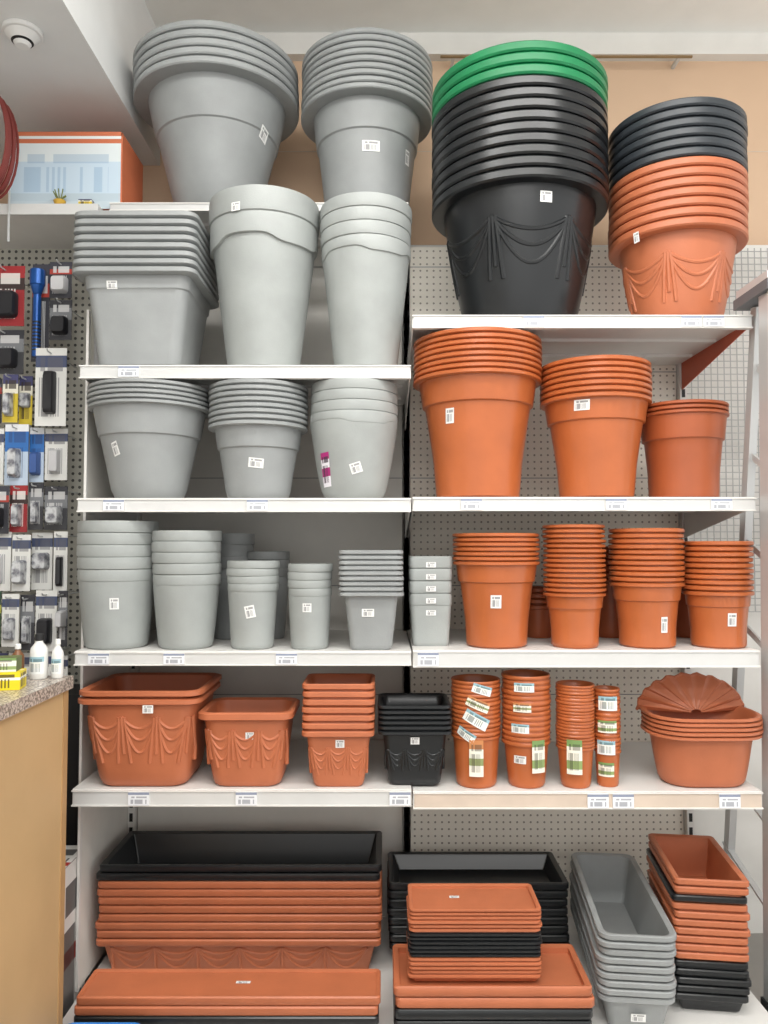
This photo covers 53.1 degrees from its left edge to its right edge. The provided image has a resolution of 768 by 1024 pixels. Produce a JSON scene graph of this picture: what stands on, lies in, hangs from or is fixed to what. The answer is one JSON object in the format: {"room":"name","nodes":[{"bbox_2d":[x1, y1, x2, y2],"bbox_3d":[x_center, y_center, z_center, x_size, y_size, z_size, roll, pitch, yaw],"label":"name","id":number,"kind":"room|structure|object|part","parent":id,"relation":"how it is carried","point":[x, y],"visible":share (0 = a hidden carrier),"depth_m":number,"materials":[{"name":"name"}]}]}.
{"room":"hardware store","nodes":[
{"label":"hardware store","id":0,"kind":"room"},
{"bbox_2d":[0,0,159,165],"bbox_3d":[-1.746,-1.759,0.327,1.707,0.515,5.499,0,-3,0],"label":"ceiling","id":1,"kind":"structure","parent":0,"point":[80,77],"depth_m":2.54,"materials":[{"name":"paint"}]},
{"bbox_2d":[1,18,42,49],"bbox_3d":[-1.063,-1.392,2.258,0.112,0.048,0.112,0,-3,0],"label":"smoke detector","id":2,"kind":"object","parent":1,"relation":"attached to","point":[24,34],"visible":1,"depth_m":2.23,"materials":[{"name":"plastic"}]},
{"bbox_2d":[0,61,767,244],"bbox_3d":[0.000,-0.182,3.040,5.200,3.529,0.062,0,-3,0],"label":"wall","id":3,"kind":"structure","parent":0,"point":[633,86],"depth_m":3.07,"materials":[{"name":"paint"}]},
{"bbox_2d":[259,33,767,60],"bbox_3d":[0.855,-1.854,3.061,3.491,0.087,0.045,0,-3,0],"label":"trim","id":4,"kind":"structure","parent":3,"relation":"attached to","point":[703,46],"depth_m":3.04,"materials":[{"name":"paint"}]},
{"bbox_2d":[440,55,692,68],"bbox_3d":[0.714,-1.783,3.043,0.987,0.012,0.074,0,-3,0],"label":"curtain rod","id":5,"kind":"object","parent":3,"relation":"attached to","point":[678,57],"visible":0.59,"depth_m":3.01,"materials":[{"name":"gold metal"}]},
{"bbox_2d":[382,245,767,932],"bbox_3d":[0.491,0.269,2.938,2.817,2.618,0.015,0,-3,0],"label":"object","id":6,"kind":"object","parent":3,"relation":"attached to","point":[707,822],"depth_m":2.93,"materials":[{"name":"paint"}]},
{"bbox_2d":[144,0,767,32],"bbox_3d":[0.000,-2.041,0.339,5.200,0.050,5.500,0,-2,0],"label":"ceiling","id":7,"kind":"structure","parent":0,"point":[259,16],"depth_m":2.94,"materials":[{"name":"paint"}]},
{"bbox_2d":[747,933,763,1002],"bbox_3d":[0.000,1.484,0.185,5.200,0.050,5.500,0,-3,0],"label":"floor","id":8,"kind":"structure","parent":0,"point":[755,941],"depth_m":2.67,"materials":[{"name":"plastic"}]},
{"bbox_2d":[0,676,72,1023],"bbox_3d":[-1.360,0.959,1.422,1.080,1.107,1.165,0,-3,0],"label":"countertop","id":9,"kind":"structure","parent":8,"relation":"on","point":[33,717],"depth_m":1.82,"materials":[{"name":"brown wood"}]},
{"bbox_2d":[0,655,26,690],"bbox_3d":[-0.920,0.386,1.845,0.100,0.075,0.060,1,-3,-11],"label":"product box","id":10,"kind":"object","parent":9,"relation":"on","point":[12,674],"visible":1,"depth_m":1.82,"materials":[{"name":"cardboard"}]},
{"bbox_2d":[12,643,24,667],"bbox_3d":[-0.942,0.384,1.975,0.032,0.090,0.032,0,-3,0],"label":"bottle","id":11,"kind":"object","parent":9,"relation":"on","point":[17,651],"visible":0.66,"depth_m":1.97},
{"bbox_2d":[29,633,47,679],"bbox_3d":[-0.892,0.372,1.985,0.044,0.115,0.044,0,-3,0],"label":"bottle","id":12,"kind":"object","parent":9,"relation":"on","point":[38,660],"visible":1,"depth_m":1.97,"materials":[{"name":"plastic"}]},
{"bbox_2d":[51,639,63,678],"bbox_3d":[-0.848,0.380,1.995,0.030,0.100,0.030,0,-3,0],"label":"bottle","id":13,"kind":"object","parent":9,"relation":"on","point":[57,656],"visible":1,"depth_m":1.98,"materials":[{"name":"plastic"}]},
{"bbox_2d":[0,96,106,982],"bbox_3d":[-1.423,0.125,2.564,0.955,2.874,0.505,0,-3,0],"label":"pegboard panel","id":14,"kind":"object","parent":8,"relation":"on","point":[30,234],"visible":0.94,"depth_m":2.80,"materials":[{"name":"metal"}]},
{"bbox_2d":[0,379,2,422],"bbox_3d":[-1.357,-0.383,2.724,0.056,0.156,0.186,0,-3,0],"label":"pack","id":15,"kind":"object","parent":14,"relation":"hanging from","point":[1,385],"visible":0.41,"depth_m":2.67,"materials":[{"name":"cardboard"}]},
{"bbox_2d":[0,428,4,483],"bbox_3d":[-1.329,-0.186,2.696,0.062,0.192,0.226,0,-3,0],"label":"pack","id":16,"kind":"object","parent":14,"relation":"hanging from","point":[2,430],"visible":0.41,"depth_m":2.62,"materials":[{"name":"cardboard"}]},
{"bbox_2d":[0,486,9,533],"bbox_3d":[-1.304,-0.004,2.675,0.078,0.161,0.251,0,-3,0],"label":"battery pack","id":17,"kind":"object","parent":14,"relation":"hanging from","point":[4,490],"visible":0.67,"depth_m":2.59,"materials":[{"name":"cardboard"}]},
{"bbox_2d":[0,532,12,590],"bbox_3d":[-1.306,0.170,2.677,0.086,0.200,0.232,0,-3,0],"label":"pack","id":18,"kind":"object","parent":14,"relation":"hanging from","point":[5,539],"visible":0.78,"depth_m":2.60,"materials":[{"name":"cardboard"}]},
{"bbox_2d":[0,591,21,644],"bbox_3d":[-1.318,0.364,2.667,0.051,0.189,0.234,0,-3,0],"label":"pack","id":19,"kind":"object","parent":14,"relation":"attached to","point":[1,593],"visible":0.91,"depth_m":2.59},
{"bbox_2d":[0,329,28,373],"bbox_3d":[-1.286,-0.549,2.707,0.124,0.153,0.209,-1,-3,20],"label":"pack","id":20,"kind":"object","parent":14,"relation":"hanging from","point":[12,343],"visible":1,"depth_m":2.65,"materials":[{"name":"plastic"}]},
{"bbox_2d":[0,264,29,325],"bbox_3d":[-1.332,-0.744,2.715,0.128,0.210,0.209,1,-3,-20],"label":"pack","id":21,"kind":"object","parent":14,"relation":"hanging from","point":[12,278],"visible":1,"depth_m":2.65,"materials":[{"name":"cardboard"}]},
{"bbox_2d":[4,424,29,484],"bbox_3d":[-1.253,-0.192,2.694,0.080,0.208,0.230,0,-3,0],"label":"pack","id":22,"kind":"object","parent":14,"relation":"hanging from","point":[16,435],"visible":0.93,"depth_m":2.62,"materials":[{"name":"cardboard"}]},
{"bbox_2d":[1,593,35,646],"bbox_3d":[-1.233,0.362,2.641,0.056,0.174,0.288,0,-3,0],"label":"pack","id":23,"kind":"object","parent":14,"relation":"hanging from","point":[10,603],"visible":0.91,"depth_m":2.53,"materials":[{"name":"cardboard"}]},
{"bbox_2d":[2,373,34,422],"bbox_3d":[-1.279,-0.385,2.704,0.052,0.166,0.227,0,-3,0],"label":"pack","id":24,"kind":"object","parent":14,"relation":"hanging from","point":[10,381],"visible":0.92,"depth_m":2.63,"materials":[{"name":"cardboard"}]},
{"bbox_2d":[9,485,28,531],"bbox_3d":[-1.243,-0.007,2.687,0.059,0.159,0.227,0,-3,0],"label":"pack","id":25,"kind":"object","parent":14,"relation":"hanging from","point":[18,494],"visible":0.92,"depth_m":2.61,"materials":[{"name":"cardboard"}]},
{"bbox_2d":[9,653,29,675],"bbox_3d":[-1.224,0.556,2.665,0.087,0.154,0.222,0,-3,0],"label":"pack","id":26,"kind":"object","parent":14,"relation":"hanging from","point":[26,655],"visible":0.06,"depth_m":2.59,"materials":[{"name":"plastic"}]},
{"bbox_2d":[11,535,31,590],"bbox_3d":[-1.223,0.175,2.673,0.062,0.190,0.241,0,-3,0],"label":"pack","id":27,"kind":"object","parent":14,"relation":"hanging from","point":[21,545],"visible":0.93,"depth_m":2.59,"materials":[{"name":"cardboard"}]},
{"bbox_2d":[19,375,34,424],"bbox_3d":[-1.243,-0.384,2.722,0.046,0.170,0.191,0,-3,0],"label":"pack","id":28,"kind":"object","parent":14,"relation":"hanging from","point":[26,383],"visible":0.91,"depth_m":2.66,"materials":[{"name":"cardboard"}]},
{"bbox_2d":[20,595,35,649],"bbox_3d":[-1.188,0.372,2.652,0.048,0.183,0.264,0,-3,0],"label":"pack","id":29,"kind":"object","parent":14,"relation":"hanging from","point":[27,602],"visible":0.86,"depth_m":2.56,"materials":[{"name":"plastic"}]},
{"bbox_2d":[28,483,44,529],"bbox_3d":[-1.190,-0.016,2.694,0.050,0.160,0.215,0,-3,0],"label":"pack","id":30,"kind":"object","parent":14,"relation":"hanging from","point":[36,490],"visible":0.92,"depth_m":2.62,"materials":[{"name":"plastic"}]},
{"bbox_2d":[29,428,44,481],"bbox_3d":[-1.195,-0.194,2.707,0.049,0.188,0.204,0,-3,0],"label":"pack","id":31,"kind":"object","parent":14,"relation":"hanging from","point":[37,435],"visible":0.93,"depth_m":2.64,"materials":[{"name":"cardboard"}]},
{"bbox_2d":[30,264,49,361],"bbox_3d":[-1.190,-0.687,2.719,0.060,0.342,0.223,0,-3,0],"label":"flashlight","id":32,"kind":"object","parent":14,"relation":"hanging from","point":[40,273],"visible":0.98,"depth_m":2.63,"materials":[{"name":"metal"}]},
{"bbox_2d":[31,533,53,589],"bbox_3d":[-1.173,0.171,2.694,0.071,0.196,0.198,0,-3,0],"label":"battery pack","id":33,"kind":"object","parent":14,"relation":"hanging from","point":[42,543],"visible":0.96,"depth_m":2.63,"materials":[{"name":"cardboard"}]},
{"bbox_2d":[0,204,102,248],"bbox_3d":[-1.423,-0.994,2.691,0.955,0.036,0.310,0,-2,0],"label":"shelf","id":34,"kind":"object","parent":14,"relation":"attached to","point":[32,226],"depth_m":2.64,"materials":[{"name":"metal"}]},
{"bbox_2d":[35,590,74,651],"bbox_3d":[-1.125,0.367,2.652,0.071,0.203,0.264,0,-3,0],"label":"pack","id":35,"kind":"object","parent":14,"relation":"hanging from","point":[46,600],"visible":0.77,"depth_m":2.56,"materials":[{"name":"cardboard"}]},
{"bbox_2d":[34,348,77,425],"bbox_3d":[-1.129,-0.420,2.691,0.105,0.266,0.256,0,-3,0],"label":"pack","id":36,"kind":"object","parent":14,"relation":"hanging from","point":[51,363],"visible":1,"depth_m":2.60,"materials":[{"name":"cardboard"}]},
{"bbox_2d":[48,646,69,675],"bbox_3d":[-1.138,0.554,2.652,0.051,0.168,0.250,0,-3,0],"label":"pack","id":37,"kind":"object","parent":14,"relation":"hanging from","point":[49,653],"visible":0.03,"depth_m":2.57,"materials":[{"name":"cardboard"}]},
{"bbox_2d":[53,188,65,203],"bbox_3d":[-1.079,-1.044,2.556,0.042,0.053,0.042,0,-3,0],"label":"potted plant","id":38,"kind":"object","parent":14,"relation":"on","point":[56,200],"visible":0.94,"depth_m":2.54,"materials":[{"name":"green plant"}]},
{"bbox_2d":[45,429,75,479],"bbox_3d":[-1.128,-0.195,2.707,0.077,0.178,0.204,0,-3,0],"label":"pack","id":39,"kind":"object","parent":14,"relation":"hanging from","point":[56,440],"visible":1,"depth_m":2.64,"materials":[{"name":"cardboard"}]},
{"bbox_2d":[44,486,77,529],"bbox_3d":[-1.117,-0.010,2.688,0.078,0.148,0.225,0,-3,0],"label":"pack","id":40,"kind":"object","parent":14,"relation":"hanging from","point":[56,497],"visible":1,"depth_m":2.62,"materials":[{"name":"plastic"}]},
{"bbox_2d":[53,532,76,591],"bbox_3d":[-1.088,0.175,2.669,0.046,0.210,0.248,0,-3,0],"label":"battery pack","id":41,"kind":"object","parent":14,"relation":"hanging from","point":[60,564],"visible":0.96,"depth_m":2.58,"materials":[{"name":"cardboard"}]},
{"bbox_2d":[49,298,81,339],"bbox_3d":[-1.116,-0.660,2.722,0.076,0.140,0.215,0,-3,0],"label":"battery pack","id":42,"kind":"object","parent":14,"relation":"hanging from","point":[60,328],"visible":1,"depth_m":2.65,"materials":[{"name":"plastic"}]},
{"bbox_2d":[49,259,81,297],"bbox_3d":[-1.119,-0.800,2.728,0.076,0.126,0.215,0,-3,0],"label":"battery pack","id":43,"kind":"object","parent":14,"relation":"hanging from","point":[61,274],"visible":0.99,"depth_m":2.65,"materials":[{"name":"plastic"}]},
{"bbox_2d":[55,591,78,646],"bbox_3d":[-1.067,0.358,2.647,0.031,0.184,0.275,0,-3,0],"label":"pack","id":44,"kind":"object","parent":14,"relation":"attached to","point":[61,616],"visible":0.94,"depth_m":2.55,"materials":[{"name":"plastic"}]},
{"bbox_2d":[63,653,74,675],"bbox_3d":[-1.092,0.561,2.662,0.052,0.148,0.228,0,-3,0],"label":"pack","id":45,"kind":"object","parent":14,"relation":"attached to","point":[65,656],"visible":0.06,"depth_m":2.59,"materials":[{"name":"cardboard"}]},
{"bbox_2d":[78,199,93,203],"bbox_3d":[-0.993,-1.028,2.560,0.044,0.020,0.024,0,-3,0],"label":"box","id":46,"kind":"object","parent":14,"relation":"on","point":[80,201],"visible":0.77,"depth_m":2.55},
{"bbox_3d":[-0.955,0.292,2.655,0.020,2.548,0.270,0,-2,0],"label":"post","id":47,"kind":"part","parent":14,"relation":"part of","materials":[{"name":"metal"}]},
{"bbox_2d":[63,845,84,1017],"bbox_3d":[-1.068,1.299,2.285,0.264,0.503,0.260,0,-3,0],"label":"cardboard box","id":48,"kind":"object","parent":8,"relation":"on","point":[69,994],"visible":0.17,"depth_m":2.30,"materials":[{"name":"cardboard"}]},
{"bbox_2d":[69,1022,139,1023],"bbox_3d":[-0.722,1.425,1.895,0.200,0.218,0.180,0,-3,0],"label":"plastic basket","id":49,"kind":"object","parent":8,"relation":"on","point":[74,1022],"visible":1,"depth_m":1.98,"materials":[{"name":"plastic"}]},
{"bbox_2d":[63,202,411,1023],"bbox_3d":[-0.420,0.261,2.466,1.030,2.594,0.830,0,-3,0],"label":"shelving unit","id":50,"kind":"object","parent":8,"relation":"on","point":[313,527],"visible":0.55,"depth_m":2.64,"materials":[{"name":"metal"}]},
{"bbox_2d":[10,132,142,209],"bbox_3d":[-1.069,-1.145,2.692,0.378,0.266,0.221,0,-3,0],"label":"carton","id":51,"kind":"object","parent":50,"relation":"on","point":[103,168],"visible":0.74,"depth_m":2.58,"materials":[{"name":"cardboard"}]},
{"bbox_3d":[-0.931,0.419,2.607,0.008,2.091,0.475,0,-2,0],"label":"panel","id":52,"kind":"part","parent":50,"relation":"part of","materials":[{"name":"metal"}]},
{"bbox_2d":[77,520,158,649],"bbox_3d":[-0.829,0.223,2.390,0.242,0.386,0.240,0,-3,0],"label":"pots","id":53,"kind":"object","parent":50,"relation":"on","point":[115,574],"visible":0.9,"depth_m":2.29,"materials":[{"name":"plastic"}]},
{"bbox_2d":[73,210,218,364],"bbox_3d":[-0.747,-0.664,2.461,0.375,0.455,0.374,0,-3,0],"label":"planters","id":54,"kind":"object","parent":50,"relation":"on","point":[149,277],"visible":0.93,"depth_m":2.31,"materials":[{"name":"plastic"}]},
{"bbox_2d":[86,378,208,497],"bbox_3d":[-0.737,-0.210,2.420,0.379,0.346,0.379,0,-3,0],"label":"pots","id":55,"kind":"object","parent":50,"relation":"on","point":[149,431],"visible":0.91,"depth_m":2.30,"materials":[{"name":"plastic"}]},
{"bbox_2d":[78,672,221,785],"bbox_3d":[-0.718,0.673,2.390,0.369,0.292,0.337,0,-3,0],"label":"planters","id":56,"kind":"object","parent":50,"relation":"on","point":[146,729],"visible":1,"depth_m":2.26,"materials":[{"name":"plastic"}]},
{"bbox_2d":[151,530,221,649],"bbox_3d":[-0.611,0.237,2.378,0.212,0.356,0.213,0,-3,0],"label":"pots","id":57,"kind":"object","parent":50,"relation":"on","point":[186,567],"visible":1,"depth_m":2.29,"materials":[{"name":"plastic"}]},
{"bbox_2d":[133,20,298,201],"bbox_3d":[-0.592,-1.294,2.726,0.578,0.535,0.575,0,-3,0],"label":"pots","id":58,"kind":"object","parent":50,"relation":"on","point":[219,99],"visible":0.96,"depth_m":2.55,"materials":[{"name":"plastic"}]},
{"bbox_2d":[74,969,380,1023],"bbox_3d":[-0.423,1.376,2.132,0.827,0.136,0.144,0,-3,0],"label":"tray","id":59,"kind":"object","parent":50,"relation":"on","point":[142,996],"visible":0.99,"depth_m":2.07,"materials":[{"name":"orange plastic"}]},
{"bbox_2d":[214,533,254,638],"bbox_3d":[-0.517,0.250,2.610,0.152,0.352,0.151,0,-3,0],"label":"pots","id":60,"kind":"object","parent":50,"relation":"on","point":[234,546],"visible":0.34,"depth_m":2.54,"materials":[{"name":"plastic"}]},
{"bbox_2d":[95,831,381,968],"bbox_3d":[-0.456,1.288,2.546,0.900,0.348,0.303,0,-3,0],"label":"stack","id":61,"kind":"object","parent":50,"relation":"on","point":[167,899],"visible":0.98,"depth_m":2.40,"materials":[{"name":"plastic"}]},
{"bbox_3d":[-0.417,0.886,2.532,0.996,0.120,0.580,0,-2,0],"label":"shelf","id":62,"kind":"part","parent":50,"relation":"part of","materials":[{"name":"metal"}]},
{"bbox_3d":[-0.417,0.484,2.550,0.996,0.120,0.580,0,-2,0],"label":"shelf","id":63,"kind":"part","parent":50,"relation":"part of","materials":[{"name":"metal"}]},
{"bbox_3d":[-0.417,0.030,2.569,0.996,0.120,0.580,0,-2,0],"label":"shelf","id":64,"kind":"part","parent":50,"relation":"part of","materials":[{"name":"metal"}]},
{"bbox_3d":[-0.417,-0.370,2.587,0.996,0.120,0.580,0,-2,0],"label":"shelf","id":65,"kind":"part","parent":50,"relation":"part of","materials":[{"name":"metal"}]},
{"bbox_2d":[198,697,299,785],"bbox_3d":[-0.409,0.704,2.353,0.283,0.226,0.240,0,-3,0],"label":"terracotta planter","id":66,"kind":"object","parent":50,"relation":"on","point":[247,739],"visible":1,"depth_m":2.26,"materials":[{"name":"plastic"}]},
{"bbox_2d":[226,560,279,649],"bbox_3d":[-0.403,0.282,2.360,0.162,0.265,0.160,0,-3,0],"label":"pots","id":67,"kind":"object","parent":50,"relation":"on","point":[253,585],"visible":1,"depth_m":2.30,"materials":[{"name":"plastic"}]},
{"bbox_2d":[208,378,308,497],"bbox_3d":[-0.394,-0.213,2.410,0.311,0.351,0.312,0,-3,0],"label":"pots","id":68,"kind":"object","parent":50,"relation":"on","point":[258,426],"visible":0.98,"depth_m":2.30,"materials":[{"name":"plastic"}]},
{"bbox_3d":[-0.417,-0.966,2.729,0.996,0.120,0.347,0,-2,0],"label":"shelf","id":69,"kind":"part","parent":50,"relation":"part of","materials":[{"name":"metal"}]},
{"bbox_2d":[209,184,319,364],"bbox_3d":[-0.382,-0.703,2.450,0.349,0.532,0.349,0,-3,0],"label":"planters","id":70,"kind":"object","parent":50,"relation":"on","point":[264,238],"visible":0.91,"depth_m":2.32,"materials":[{"name":"plastic"}]},
{"bbox_2d":[247,551,289,638],"bbox_3d":[-0.395,0.280,2.607,0.151,0.292,0.151,0,-3,0],"label":"pots","id":71,"kind":"object","parent":50,"relation":"on","point":[283,557],"visible":0.43,"depth_m":2.56,"materials":[{"name":"plastic"}]},
{"bbox_3d":[-0.417,0.235,2.858,0.970,2.479,0.014,0,-2,0],"label":"panel","id":72,"kind":"part","parent":50,"relation":"part of","materials":[{"name":"metal"}]},
{"bbox_2d":[287,563,332,649],"bbox_3d":[-0.226,0.286,2.351,0.139,0.256,0.139,0,-3,0],"label":"pots","id":73,"kind":"object","parent":50,"relation":"on","point":[309,585],"visible":1,"depth_m":2.30,"materials":[{"name":"plastic"}]},
{"bbox_2d":[302,673,375,786],"bbox_3d":[-0.135,0.663,2.341,0.216,0.308,0.195,0,-3,0],"label":"planters","id":74,"kind":"object","parent":50,"relation":"on","point":[338,709],"visible":1,"depth_m":2.26,"materials":[{"name":"plastic"}]},
{"bbox_2d":[310,378,397,497],"bbox_3d":[-0.094,-0.216,2.407,0.276,0.356,0.276,0,-3,0],"label":"pots","id":75,"kind":"object","parent":50,"relation":"on","point":[353,421],"visible":0.98,"depth_m":2.30,"materials":[{"name":"plastic"}]},
{"bbox_2d":[320,192,411,364],"bbox_3d":[-0.057,-0.696,2.435,0.293,0.516,0.293,0,-3,0],"label":"planters","id":76,"kind":"object","parent":50,"relation":"on","point":[365,241],"visible":0.97,"depth_m":2.33,"materials":[{"name":"plastic"}]},
{"bbox_2d":[301,27,432,204],"bbox_3d":[-0.060,-1.305,2.742,0.470,0.558,0.469,0,-3,0],"label":"pots","id":77,"kind":"object","parent":50,"relation":"on","point":[366,104],"visible":0.96,"depth_m":2.58,"materials":[{"name":"plastic"}]},
{"bbox_2d":[339,550,403,649],"bbox_3d":[-0.038,0.266,2.358,0.195,0.298,0.194,0,-3,0],"label":"pots","id":78,"kind":"object","parent":50,"relation":"on","point":[371,581],"visible":1,"depth_m":2.28,"materials":[{"name":"plastic"}]},
{"bbox_2d":[403,247,767,1023],"bbox_3d":[0.598,0.266,2.466,1.053,2.583,0.830,0,-3,0],"label":"shelving unit","id":79,"kind":"object","parent":8,"relation":"on","point":[558,819],"visible":0.47,"depth_m":2.79,"materials":[{"name":"metal"}]},
{"bbox_2d":[378,693,451,784],"bbox_3d":[0.091,0.696,2.358,0.220,0.243,0.199,0,-3,0],"label":"planters","id":80,"kind":"object","parent":79,"relation":"on","point":[414,728],"visible":1,"depth_m":2.28,"materials":[{"name":"plastic"}]},
{"bbox_2d":[408,556,451,645],"bbox_3d":[0.144,0.278,2.420,0.132,0.279,0.134,0,-3,0],"label":"pots","id":81,"kind":"object","parent":79,"relation":"on","point":[430,577],"visible":1,"depth_m":2.36,"materials":[{"name":"plastic"}]},
{"bbox_2d":[451,674,500,788],"bbox_3d":[0.281,0.664,2.339,0.153,0.316,0.153,0,-3,0],"label":"pots","id":82,"kind":"object","parent":79,"relation":"on","point":[475,704],"visible":0.99,"depth_m":2.28,"materials":[{"name":"brown plastic"}]},
{"bbox_2d":[413,326,542,496],"bbox_3d":[0.298,-0.288,2.450,0.410,0.499,0.409,0,-3,0],"label":"pots","id":83,"kind":"object","parent":79,"relation":"on","point":[476,386],"visible":0.98,"depth_m":2.31,"materials":[{"name":"brown plastic"}]},
{"bbox_2d":[387,852,569,949],"bbox_3d":[0.305,1.332,2.595,0.588,0.264,0.261,0,-3,0],"label":"trough","id":84,"kind":"object","parent":79,"relation":"on","point":[541,870],"visible":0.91,"depth_m":2.62,"materials":[{"name":"plastic"}]},
{"bbox_2d":[392,944,594,1023],"bbox_3d":[0.298,1.366,2.182,0.546,0.160,0.230,0,-3,0],"label":"stack","id":85,"kind":"object","parent":79,"relation":"on","point":[562,994],"visible":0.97,"depth_m":2.07,"materials":[{"name":"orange plastic"}]},
{"bbox_2d":[406,883,542,980],"bbox_3d":[0.252,1.199,2.195,0.374,0.204,0.170,0,-3,0],"label":"trays","id":86,"kind":"object","parent":85,"relation":"on","point":[456,931],"visible":1,"depth_m":2.12,"materials":[{"name":"plastic"}]},
{"bbox_2d":[452,533,539,648],"bbox_3d":[0.349,0.240,2.390,0.271,0.346,0.270,0,-3,0],"label":"pots","id":87,"kind":"object","parent":79,"relation":"on","point":[496,572],"visible":1,"depth_m":2.29,"materials":[{"name":"brown plastic"}]},
{"bbox_2d":[432,40,608,314],"bbox_3d":[0.442,-0.981,2.521,0.571,0.789,0.571,0,-3,0],"label":"pots","id":88,"kind":"object","parent":79,"relation":"on","point":[520,157],"visible":0.97,"depth_m":2.31,"materials":[{"name":"plastic"}]},
{"bbox_2d":[501,669,550,788],"bbox_3d":[0.432,0.656,2.333,0.149,0.332,0.149,0,-3,0],"label":"pots","id":89,"kind":"object","parent":79,"relation":"on","point":[526,700],"visible":1,"depth_m":2.27,"materials":[{"name":"brown plastic"}]},
{"bbox_2d":[528,586,550,637],"bbox_3d":[0.522,0.339,2.605,0.138,0.168,0.139,0,-3,0],"label":"pots","id":90,"kind":"object","parent":79,"relation":"on","point":[539,626],"visible":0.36,"depth_m":2.55,"materials":[{"name":"plastic"}]},
{"bbox_3d":[0.598,0.235,2.858,0.999,2.479,0.014,0,-2,0],"label":"panel","id":91,"kind":"part","parent":79,"relation":"part of","materials":[{"name":"metal"}]},
{"bbox_2d":[542,524,606,648],"bbox_3d":[0.587,0.226,2.368,0.191,0.372,0.191,0,-3,3],"label":"pots","id":92,"kind":"object","parent":79,"relation":"on","point":[574,593],"visible":1,"depth_m":2.30,"materials":[{"name":"brown plastic"}]},
{"bbox_2d":[555,680,594,788],"bbox_3d":[0.578,0.670,2.322,0.118,0.303,0.118,0,-3,0],"label":"pots","id":93,"kind":"object","parent":79,"relation":"on","point":[575,705],"visible":1,"depth_m":2.28,"materials":[{"name":"brown plastic"}]},
{"bbox_3d":[0.598,-0.523,2.594,1.025,0.120,0.580,0,-2,0],"label":"shelf","id":94,"kind":"part","parent":79,"relation":"part of","materials":[{"name":"metal"}]},
{"bbox_3d":[0.598,0.027,2.570,1.025,0.120,0.580,0,-2,0],"label":"shelf","id":95,"kind":"part","parent":79,"relation":"part of","materials":[{"name":"metal"}]},
{"bbox_3d":[0.598,0.481,2.550,1.025,0.120,0.580,0,-2,0],"label":"shelf","id":96,"kind":"part","parent":79,"relation":"part of","materials":[{"name":"metal"}]},
{"bbox_3d":[0.598,0.892,2.532,1.025,0.120,0.580,0,-2,0],"label":"shelf","id":97,"kind":"part","parent":79,"relation":"part of","materials":[{"name":"metal"}]},
{"bbox_2d":[540,355,651,496],"bbox_3d":[0.669,-0.249,2.432,0.344,0.420,0.346,0,-3,0],"label":"pots","id":98,"kind":"object","parent":79,"relation":"on","point":[595,407],"visible":0.97,"depth_m":2.31,"materials":[{"name":"brown plastic"}]},
{"bbox_2d":[594,685,620,786],"bbox_3d":[0.675,0.677,2.324,0.082,0.290,0.082,0,-3,0],"label":"pots","id":99,"kind":"object","parent":79,"relation":"on","point":[607,726],"visible":0.93,"depth_m":2.29,"materials":[{"name":"brown plastic"}]},
{"bbox_2d":[599,546,618,637],"bbox_3d":[0.776,0.270,2.623,0.173,0.306,0.173,0,-3,0],"label":"pots","id":100,"kind":"object","parent":79,"relation":"on","point":[608,627],"visible":0.1,"depth_m":2.56,"materials":[{"name":"plastic"}]},
{"bbox_2d":[570,852,676,1023],"bbox_3d":[0.728,1.317,2.395,0.222,0.275,0.582,0,-3,6],"label":"trough","id":101,"kind":"object","parent":79,"relation":"on","point":[627,938],"visible":1,"depth_m":2.19,"materials":[{"name":"plastic"}]},
{"bbox_2d":[608,528,684,648],"bbox_3d":[0.814,0.232,2.381,0.227,0.360,0.227,0,-3,0],"label":"pots","id":102,"kind":"object","parent":79,"relation":"on","point":[646,571],"visible":1,"depth_m":2.30,"materials":[{"name":"brown plastic"}]},
{"bbox_2d":[608,96,748,314],"bbox_3d":[0.956,-0.916,2.509,0.431,0.657,0.429,1,-3,-14],"label":"pots","id":103,"kind":"object","parent":79,"relation":"on","point":[678,209],"visible":0.95,"depth_m":2.35,"materials":[{"name":"plastic"}]},
{"bbox_2d":[676,589,689,637],"bbox_3d":[1.045,0.305,2.619,0.172,0.236,0.171,0,-3,0],"label":"pots","id":104,"kind":"object","parent":79,"relation":"on","point":[683,626],"visible":0.03,"depth_m":2.57,"materials":[{"name":"plastic"}]},
{"bbox_2d":[641,399,729,496],"bbox_3d":[0.955,-0.188,2.455,0.277,0.298,0.276,0,-3,0],"label":"pots","id":105,"kind":"object","parent":79,"relation":"on","point":[682,440],"visible":0.82,"depth_m":2.35,"materials":[{"name":"plastic"}]},
{"bbox_2d":[646,833,751,1011],"bbox_3d":[0.966,1.263,2.387,0.218,0.383,0.363,0,-3,7],"label":"stack","id":106,"kind":"object","parent":79,"relation":"on","point":[701,891],"visible":0.82,"depth_m":2.22,"materials":[{"name":"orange plastic"}]},
{"bbox_2d":[635,672,762,787],"bbox_3d":[0.971,0.665,2.358,0.344,0.317,0.248,0,-3,0],"label":"stack","id":107,"kind":"object","parent":79,"relation":"on","point":[700,728],"visible":1,"depth_m":2.29,"materials":[{"name":"plastic"}]},
{"bbox_2d":[680,541,754,648],"bbox_3d":[1.032,0.252,2.377,0.210,0.322,0.211,0,-3,0],"label":"pots","id":108,"kind":"object","parent":79,"relation":"on","point":[718,586],"visible":0.94,"depth_m":2.30,"materials":[{"name":"brown plastic"}]},
{"bbox_2d":[687,248,767,670],"bbox_3d":[1.522,0.279,2.897,0.767,2.595,0.018,0,-3,0],"label":"screen","id":109,"kind":"object","parent":8,"relation":"on","point":[741,251],"visible":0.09,"depth_m":2.92,"materials":[{"name":"metal"}]},
{"bbox_2d":[722,270,767,1011],"bbox_3d":[1.381,0.446,2.478,0.617,2.224,0.750,0,-3,0],"label":"frame","id":110,"kind":"object","parent":8,"relation":"on","point":[753,297],"visible":0.55,"depth_m":2.33,"materials":[{"name":"metal"}]}
]}

